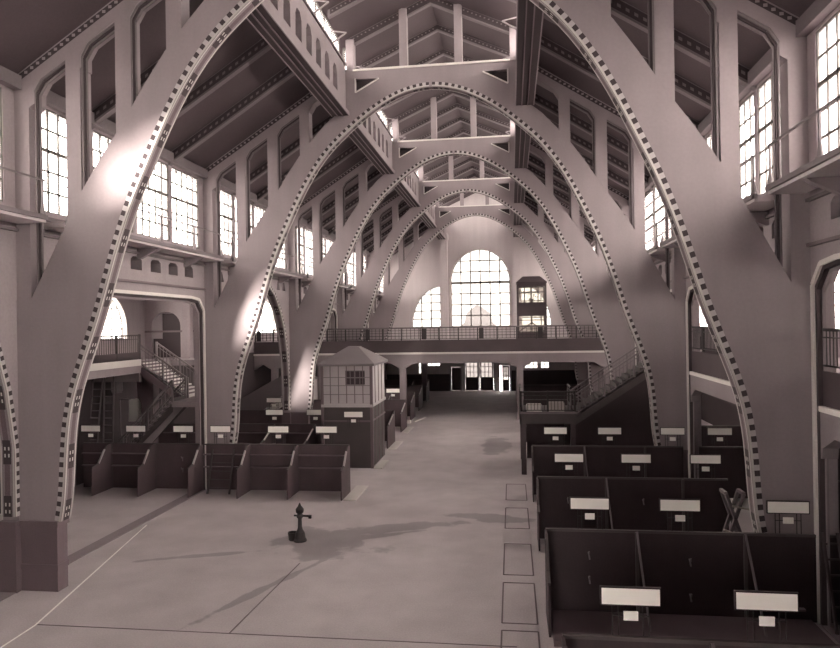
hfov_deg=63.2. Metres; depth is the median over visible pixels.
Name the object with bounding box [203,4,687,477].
arch
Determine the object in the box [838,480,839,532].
market stall
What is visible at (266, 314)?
window
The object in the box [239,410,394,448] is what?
market stall
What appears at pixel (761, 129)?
window
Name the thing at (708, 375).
gallery
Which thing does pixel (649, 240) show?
window
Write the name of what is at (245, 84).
ceiling
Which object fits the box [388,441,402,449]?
kerb slab
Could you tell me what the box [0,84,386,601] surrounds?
wall
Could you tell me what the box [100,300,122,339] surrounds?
window
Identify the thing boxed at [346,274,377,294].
walkway
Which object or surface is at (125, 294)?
trim
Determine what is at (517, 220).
girder
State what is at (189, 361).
floor
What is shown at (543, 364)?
window
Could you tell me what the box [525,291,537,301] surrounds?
potted plant
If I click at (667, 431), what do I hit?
sign
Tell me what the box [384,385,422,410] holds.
market stall
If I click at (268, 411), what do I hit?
sign
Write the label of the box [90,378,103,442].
ladder
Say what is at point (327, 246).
window
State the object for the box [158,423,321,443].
market stall
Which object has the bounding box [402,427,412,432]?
kerb slab
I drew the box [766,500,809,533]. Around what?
sign
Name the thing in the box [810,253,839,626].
trim
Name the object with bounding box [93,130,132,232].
window
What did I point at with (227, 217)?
window
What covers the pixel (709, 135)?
window
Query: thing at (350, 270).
window
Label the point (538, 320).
window
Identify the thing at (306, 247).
window
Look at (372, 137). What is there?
girder
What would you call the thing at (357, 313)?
arch
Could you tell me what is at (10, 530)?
arch
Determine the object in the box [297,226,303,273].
window
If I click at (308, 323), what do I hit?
arch
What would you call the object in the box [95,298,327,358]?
wall
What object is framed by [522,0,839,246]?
ceiling
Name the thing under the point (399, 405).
market stall
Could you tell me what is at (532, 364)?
window
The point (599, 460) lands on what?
market stall
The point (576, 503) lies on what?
sign
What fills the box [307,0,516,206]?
ceiling
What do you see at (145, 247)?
walkway
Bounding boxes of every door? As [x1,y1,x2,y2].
[154,313,180,357]
[450,366,461,390]
[464,363,494,390]
[498,364,510,390]
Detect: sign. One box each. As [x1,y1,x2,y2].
[81,425,100,441]
[126,425,145,442]
[173,425,193,442]
[210,425,230,442]
[266,398,281,408]
[266,409,283,423]
[268,426,288,443]
[306,409,320,419]
[315,426,336,443]
[344,411,362,426]
[386,388,399,399]
[544,427,566,444]
[554,453,583,476]
[569,497,609,524]
[597,427,621,445]
[600,585,660,635]
[621,453,650,477]
[659,498,700,531]
[660,427,684,445]
[690,454,720,477]
[707,427,731,446]
[734,590,798,641]
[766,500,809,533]
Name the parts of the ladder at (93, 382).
rail, rail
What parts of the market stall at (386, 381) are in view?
panel, wing panel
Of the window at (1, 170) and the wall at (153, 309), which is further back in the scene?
the wall at (153, 309)
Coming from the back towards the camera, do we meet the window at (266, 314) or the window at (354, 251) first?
the window at (354, 251)
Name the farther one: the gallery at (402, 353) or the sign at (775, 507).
the gallery at (402, 353)
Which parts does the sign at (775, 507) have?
frame, number plate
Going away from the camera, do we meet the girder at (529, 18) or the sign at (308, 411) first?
the girder at (529, 18)
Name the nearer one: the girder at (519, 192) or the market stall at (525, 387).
the girder at (519, 192)
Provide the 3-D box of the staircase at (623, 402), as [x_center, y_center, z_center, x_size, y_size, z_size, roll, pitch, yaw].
[8.389,4.002,34.170,6.792,6.900,4.240,-1,0,8]
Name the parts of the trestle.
rail, leg, leg, leg, leg, rail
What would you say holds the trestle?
on the floor at (440, 549)
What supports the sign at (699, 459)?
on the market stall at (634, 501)
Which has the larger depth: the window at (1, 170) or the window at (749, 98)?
the window at (749, 98)
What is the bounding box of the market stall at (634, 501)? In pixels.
[536,476,728,550]
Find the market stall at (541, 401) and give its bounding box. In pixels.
[523,399,580,405]
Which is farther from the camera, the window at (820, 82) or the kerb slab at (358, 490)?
the kerb slab at (358, 490)
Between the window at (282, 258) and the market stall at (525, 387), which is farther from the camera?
the market stall at (525, 387)
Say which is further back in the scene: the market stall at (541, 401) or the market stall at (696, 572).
the market stall at (541, 401)
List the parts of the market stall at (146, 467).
wing panel, shelf rail, post, shelf rail, wing panel, post, wing panel, shelf rail, wing panel, post, wing panel, shelf rail, shelf rail, post, wing panel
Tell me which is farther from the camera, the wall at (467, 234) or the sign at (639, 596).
the wall at (467, 234)
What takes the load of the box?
on the staircase at (623, 402)
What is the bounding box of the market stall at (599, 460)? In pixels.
[531,445,683,501]
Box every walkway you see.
[0,166,47,223]
[43,186,224,266]
[221,237,303,282]
[301,261,348,288]
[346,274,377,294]
[376,283,383,300]
[645,223,670,262]
[660,154,773,247]
[765,94,839,195]
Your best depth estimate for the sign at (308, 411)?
36.97 m
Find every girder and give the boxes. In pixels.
[246,0,348,116]
[349,66,395,174]
[392,136,421,206]
[420,176,436,227]
[436,202,445,239]
[502,0,543,105]
[503,56,530,168]
[505,131,524,202]
[513,203,523,224]
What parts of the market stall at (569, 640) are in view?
wing panel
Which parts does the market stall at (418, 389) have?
wing panel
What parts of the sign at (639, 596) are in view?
number plate, frame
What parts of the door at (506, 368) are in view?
pane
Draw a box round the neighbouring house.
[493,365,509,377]
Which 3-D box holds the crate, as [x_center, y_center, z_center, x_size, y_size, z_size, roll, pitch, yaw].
[5.646,4.145,33.801,0.750,0.380,0.500,-1,0,8]
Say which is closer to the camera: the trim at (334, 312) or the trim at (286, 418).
the trim at (286, 418)
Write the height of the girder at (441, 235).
2.780 m
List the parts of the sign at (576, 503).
frame, number plate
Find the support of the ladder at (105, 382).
on the floor at (440, 549)
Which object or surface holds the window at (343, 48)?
attached to the girder at (372, 137)
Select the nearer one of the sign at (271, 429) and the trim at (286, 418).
the sign at (271, 429)
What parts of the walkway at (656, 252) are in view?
railing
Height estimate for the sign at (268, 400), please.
0.820 m
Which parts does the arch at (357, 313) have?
post, opening moulding, post, opening moulding, post, opening moulding, post, lantern post, lantern post, lantern post, post, post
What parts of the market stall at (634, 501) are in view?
wing panel, post, post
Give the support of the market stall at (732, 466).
on the floor at (440, 549)
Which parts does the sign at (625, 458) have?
number plate, frame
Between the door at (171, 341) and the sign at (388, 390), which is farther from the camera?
the sign at (388, 390)
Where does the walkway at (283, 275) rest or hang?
attached to the wall at (148, 269)
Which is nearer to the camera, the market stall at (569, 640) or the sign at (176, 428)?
the market stall at (569, 640)
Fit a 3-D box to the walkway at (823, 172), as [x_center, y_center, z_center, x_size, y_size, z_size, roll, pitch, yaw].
[8.061,-3.517,10.964,1.040,1.572,10.867,-1,0,8]
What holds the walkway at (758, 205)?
attached to the wall at (824, 211)
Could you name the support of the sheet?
hanging from the clothes rack
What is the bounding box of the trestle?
[719,488,749,531]
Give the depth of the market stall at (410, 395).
53.85 m
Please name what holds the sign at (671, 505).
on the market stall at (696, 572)
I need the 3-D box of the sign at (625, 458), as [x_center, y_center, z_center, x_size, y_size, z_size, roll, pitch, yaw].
[7.097,4.660,22.406,0.969,0.794,0.060,-1,0,8]
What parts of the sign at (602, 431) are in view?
frame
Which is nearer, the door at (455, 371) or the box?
the box
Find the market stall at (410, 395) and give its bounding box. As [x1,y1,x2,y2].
[385,392,414,419]
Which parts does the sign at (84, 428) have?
frame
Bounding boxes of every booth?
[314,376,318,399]
[317,346,387,468]
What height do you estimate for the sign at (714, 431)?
0.797 m
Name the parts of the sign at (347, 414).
frame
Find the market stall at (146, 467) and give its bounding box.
[81,442,350,500]
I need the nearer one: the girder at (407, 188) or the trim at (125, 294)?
the trim at (125, 294)
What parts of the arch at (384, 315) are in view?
post, opening moulding, post, opening moulding, post, lantern post, lantern post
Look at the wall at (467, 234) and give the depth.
74.01 m
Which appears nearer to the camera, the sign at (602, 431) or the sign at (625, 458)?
the sign at (625, 458)
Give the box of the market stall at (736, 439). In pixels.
[701,425,742,446]
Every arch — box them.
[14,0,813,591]
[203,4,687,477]
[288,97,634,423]
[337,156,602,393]
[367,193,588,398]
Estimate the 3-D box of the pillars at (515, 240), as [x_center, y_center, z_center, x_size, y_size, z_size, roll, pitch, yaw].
[6.482,-4.156,73.514,8.700,11.600,0.550,-1,0,8]
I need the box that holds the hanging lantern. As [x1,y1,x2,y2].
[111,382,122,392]
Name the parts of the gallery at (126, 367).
railing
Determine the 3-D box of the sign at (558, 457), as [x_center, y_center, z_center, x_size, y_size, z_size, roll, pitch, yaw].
[4.957,4.695,22.694,0.969,0.794,0.060,-1,0,8]
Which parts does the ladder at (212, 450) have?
rail, rail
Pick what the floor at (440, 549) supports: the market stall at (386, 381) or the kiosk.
the market stall at (386, 381)
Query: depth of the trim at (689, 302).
27.71 m
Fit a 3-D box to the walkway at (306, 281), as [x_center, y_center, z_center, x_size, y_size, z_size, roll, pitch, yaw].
[-6.822,-3.220,48.581,1.040,1.572,10.867,-1,0,8]
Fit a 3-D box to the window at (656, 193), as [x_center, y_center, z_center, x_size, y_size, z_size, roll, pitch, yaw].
[11.555,-5.242,32.753,0.080,3.200,2.480,-1,0,8]
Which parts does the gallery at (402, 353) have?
railing, handrail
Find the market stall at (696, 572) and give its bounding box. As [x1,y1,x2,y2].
[545,528,839,636]
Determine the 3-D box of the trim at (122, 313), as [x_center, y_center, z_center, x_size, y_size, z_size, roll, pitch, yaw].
[-14.445,-0.564,44.771,0.220,2.690,52.380,-1,0,8]
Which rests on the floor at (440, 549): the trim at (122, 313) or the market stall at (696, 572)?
the market stall at (696, 572)
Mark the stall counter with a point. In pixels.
(567, 621)
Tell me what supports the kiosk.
on the gallery at (402, 353)
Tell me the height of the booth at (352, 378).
6.150 m
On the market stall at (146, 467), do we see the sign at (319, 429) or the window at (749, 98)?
the sign at (319, 429)
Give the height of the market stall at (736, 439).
1.930 m
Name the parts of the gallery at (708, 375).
railing, railing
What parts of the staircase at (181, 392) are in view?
railing, railing, railing, railing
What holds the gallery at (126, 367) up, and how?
on the floor at (440, 549)
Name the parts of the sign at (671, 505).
number plate, frame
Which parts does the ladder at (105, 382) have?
rail, rail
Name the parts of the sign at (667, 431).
frame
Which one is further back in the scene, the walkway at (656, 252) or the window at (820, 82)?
the walkway at (656, 252)
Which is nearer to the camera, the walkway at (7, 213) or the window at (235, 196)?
the walkway at (7, 213)
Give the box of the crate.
[526,403,541,411]
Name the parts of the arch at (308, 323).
post, opening moulding, post, opening moulding, post, opening moulding, post, lantern post, niche moulding, lantern post, lantern post, lantern post, post, opening moulding, post, opening moulding, post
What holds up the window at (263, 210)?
in the wall at (148, 269)
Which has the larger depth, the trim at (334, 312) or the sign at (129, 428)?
the trim at (334, 312)
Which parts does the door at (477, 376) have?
pane, pane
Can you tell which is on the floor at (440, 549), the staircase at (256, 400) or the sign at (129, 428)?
the staircase at (256, 400)
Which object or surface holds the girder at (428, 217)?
attached to the arch at (384, 315)
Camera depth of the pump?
22.97 m
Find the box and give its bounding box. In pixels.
[549,401,563,411]
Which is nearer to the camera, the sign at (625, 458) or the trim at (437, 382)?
the sign at (625, 458)
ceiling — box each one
[0,0,428,255]
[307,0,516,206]
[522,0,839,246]
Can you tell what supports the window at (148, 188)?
in the wall at (148, 269)
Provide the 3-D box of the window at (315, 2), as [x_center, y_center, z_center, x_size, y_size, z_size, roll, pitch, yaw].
[-4.283,-11.914,24.500,0.080,1.220,10.947,-1,0,8]
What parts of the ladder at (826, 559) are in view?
rail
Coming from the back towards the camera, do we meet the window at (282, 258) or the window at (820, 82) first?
the window at (282, 258)
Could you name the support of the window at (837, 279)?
in the wall at (701, 312)
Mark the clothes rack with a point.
(120, 399)
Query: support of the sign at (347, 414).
attached to the booth at (352, 378)
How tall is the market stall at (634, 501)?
2.080 m
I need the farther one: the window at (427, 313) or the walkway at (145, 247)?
the window at (427, 313)
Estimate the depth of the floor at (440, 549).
20.95 m
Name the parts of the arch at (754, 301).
post, opening moulding, post, opening moulding, post, opening moulding, post, post, opening moulding, post, opening moulding, post, opening moulding, post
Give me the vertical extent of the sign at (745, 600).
0.789 m
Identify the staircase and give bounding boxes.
[117,342,194,442]
[240,376,282,409]
[519,347,653,474]
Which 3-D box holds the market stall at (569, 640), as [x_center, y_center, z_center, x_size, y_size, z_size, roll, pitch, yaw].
[5.028,6.097,10.123,5.635,2.080,1.592,-1,0,8]
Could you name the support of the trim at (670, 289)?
attached to the wall at (824, 211)
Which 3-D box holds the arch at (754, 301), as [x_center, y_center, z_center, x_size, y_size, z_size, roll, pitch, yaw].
[-0.967,-3.249,17.947,20.920,21.045,0.650,-1,0,8]
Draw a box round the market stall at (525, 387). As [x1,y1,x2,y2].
[523,384,580,398]
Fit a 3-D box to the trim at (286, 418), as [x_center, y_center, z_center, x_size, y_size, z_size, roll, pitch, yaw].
[-9.053,2.345,37.047,0.550,10.177,11.480,-1,0,8]
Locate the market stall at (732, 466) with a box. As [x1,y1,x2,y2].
[699,446,839,497]
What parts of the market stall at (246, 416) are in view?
wing panel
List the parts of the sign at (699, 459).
frame, number plate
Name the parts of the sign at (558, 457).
number plate, frame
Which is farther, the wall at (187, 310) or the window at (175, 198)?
the wall at (187, 310)
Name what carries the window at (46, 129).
in the wall at (148, 269)
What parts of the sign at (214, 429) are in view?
frame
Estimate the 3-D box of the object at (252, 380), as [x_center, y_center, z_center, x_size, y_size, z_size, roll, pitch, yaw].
[-15.503,4.895,36.314,0.040,5.280,80.150,-1,0,8]
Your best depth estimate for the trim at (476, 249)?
73.66 m
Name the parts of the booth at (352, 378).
cornice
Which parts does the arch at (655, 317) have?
post, opening moulding, post, opening moulding, post, opening moulding, post, lantern post, niche moulding, lantern post, lantern post, niche moulding, lantern post, post, opening moulding, post, opening moulding, post, opening moulding, post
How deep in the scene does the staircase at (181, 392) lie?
32.78 m
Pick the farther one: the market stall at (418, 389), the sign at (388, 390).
the market stall at (418, 389)
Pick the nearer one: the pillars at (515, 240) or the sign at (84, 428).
the sign at (84, 428)
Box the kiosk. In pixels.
[516,276,546,338]
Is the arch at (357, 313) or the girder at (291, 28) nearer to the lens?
the girder at (291, 28)
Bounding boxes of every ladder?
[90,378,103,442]
[103,376,114,442]
[206,449,234,493]
[820,533,839,634]
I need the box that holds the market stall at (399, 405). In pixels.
[280,399,406,431]
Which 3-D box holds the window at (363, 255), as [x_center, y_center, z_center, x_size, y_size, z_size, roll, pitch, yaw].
[-5.358,-4.923,64.117,0.080,3.200,2.480,-1,0,8]
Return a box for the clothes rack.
[119,398,136,442]
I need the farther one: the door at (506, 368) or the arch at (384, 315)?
the door at (506, 368)
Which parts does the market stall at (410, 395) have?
wing panel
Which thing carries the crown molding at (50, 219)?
attached to the wall at (148, 269)
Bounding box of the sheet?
[129,399,141,420]
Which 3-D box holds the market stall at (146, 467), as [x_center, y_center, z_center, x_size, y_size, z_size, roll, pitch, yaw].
[-9.353,6.377,29.798,12.568,2.040,1.622,-1,0,8]
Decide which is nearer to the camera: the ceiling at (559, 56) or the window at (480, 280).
the ceiling at (559, 56)
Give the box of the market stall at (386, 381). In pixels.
[384,379,429,401]
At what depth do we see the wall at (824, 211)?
16.17 m
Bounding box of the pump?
[288,503,311,542]
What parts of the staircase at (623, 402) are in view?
support post, railing, support post, railing, support post, railing, railing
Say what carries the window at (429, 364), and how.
in the wall at (467, 234)
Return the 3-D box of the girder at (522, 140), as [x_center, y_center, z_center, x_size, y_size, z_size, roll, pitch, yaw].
[5.000,-10.595,35.127,1.293,2.780,10.867,-1,0,8]
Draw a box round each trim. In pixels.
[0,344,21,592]
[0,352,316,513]
[112,298,276,338]
[113,289,206,489]
[267,285,290,423]
[298,306,337,340]
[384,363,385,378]
[387,370,576,390]
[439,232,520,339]
[449,249,511,326]
[635,289,671,364]
[685,286,695,477]
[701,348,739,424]
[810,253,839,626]
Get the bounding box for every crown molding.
[0,217,378,308]
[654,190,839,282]
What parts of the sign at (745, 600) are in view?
frame, number plate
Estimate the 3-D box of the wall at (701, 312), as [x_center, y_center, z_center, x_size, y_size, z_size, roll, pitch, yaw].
[18.279,1.840,31.776,0.300,10.300,80.150,-1,0,8]
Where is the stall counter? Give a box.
[551,610,834,646]
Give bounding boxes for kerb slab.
[343,485,368,500]
[374,460,388,468]
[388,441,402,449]
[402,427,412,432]
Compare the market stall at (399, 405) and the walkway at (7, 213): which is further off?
the market stall at (399, 405)
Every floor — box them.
[0,391,838,647]
[141,358,193,365]
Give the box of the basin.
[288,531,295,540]
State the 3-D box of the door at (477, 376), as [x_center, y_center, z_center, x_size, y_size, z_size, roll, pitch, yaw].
[6.434,5.467,73.879,3.340,3.560,0.250,-1,0,8]
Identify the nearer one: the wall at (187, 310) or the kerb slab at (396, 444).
the wall at (187, 310)
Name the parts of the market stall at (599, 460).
wing panel, post, post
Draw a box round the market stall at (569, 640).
[562,632,839,647]
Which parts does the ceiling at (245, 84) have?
wall plate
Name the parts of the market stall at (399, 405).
wing panel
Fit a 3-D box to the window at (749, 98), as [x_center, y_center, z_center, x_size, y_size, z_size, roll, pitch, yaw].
[9.989,-5.236,21.090,0.080,3.200,2.480,-1,0,8]
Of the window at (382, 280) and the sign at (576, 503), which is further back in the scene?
the window at (382, 280)
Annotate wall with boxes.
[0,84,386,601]
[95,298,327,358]
[144,300,193,358]
[182,302,193,358]
[328,193,573,390]
[592,5,839,643]
[700,312,839,356]
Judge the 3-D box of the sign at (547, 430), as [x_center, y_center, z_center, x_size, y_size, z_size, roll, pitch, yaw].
[5.670,4.707,28.551,0.972,0.797,0.060,-1,0,8]
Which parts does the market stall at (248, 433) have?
shelf rail, wing panel, wing panel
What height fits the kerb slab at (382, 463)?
0.050 m
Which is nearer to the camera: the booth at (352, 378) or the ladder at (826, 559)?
the ladder at (826, 559)
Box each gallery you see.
[87,334,170,442]
[253,323,701,419]
[689,326,839,458]
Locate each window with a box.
[0,87,2,200]
[42,109,66,216]
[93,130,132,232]
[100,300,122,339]
[137,160,168,240]
[172,167,198,247]
[220,189,232,255]
[235,196,252,257]
[255,205,264,224]
[256,303,274,333]
[276,242,285,268]
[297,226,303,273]
[305,228,312,275]
[306,0,339,52]
[326,238,333,251]
[342,47,387,127]
[347,252,353,285]
[354,251,355,279]
[363,255,365,271]
[380,278,383,292]
[413,287,440,326]
[428,363,439,365]
[451,250,509,326]
[521,288,550,325]
[525,362,537,367]
[541,362,548,367]
[645,190,652,249]
[654,186,664,246]
[706,133,711,148]
[739,92,754,198]
[758,68,780,194]
[816,10,839,151]
[835,279,839,327]
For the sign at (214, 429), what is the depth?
30.49 m
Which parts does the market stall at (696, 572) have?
wing panel, post, post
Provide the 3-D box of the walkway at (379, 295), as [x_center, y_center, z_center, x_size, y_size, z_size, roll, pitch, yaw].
[-3.837,-3.232,70.806,1.040,1.572,8.647,-1,0,8]

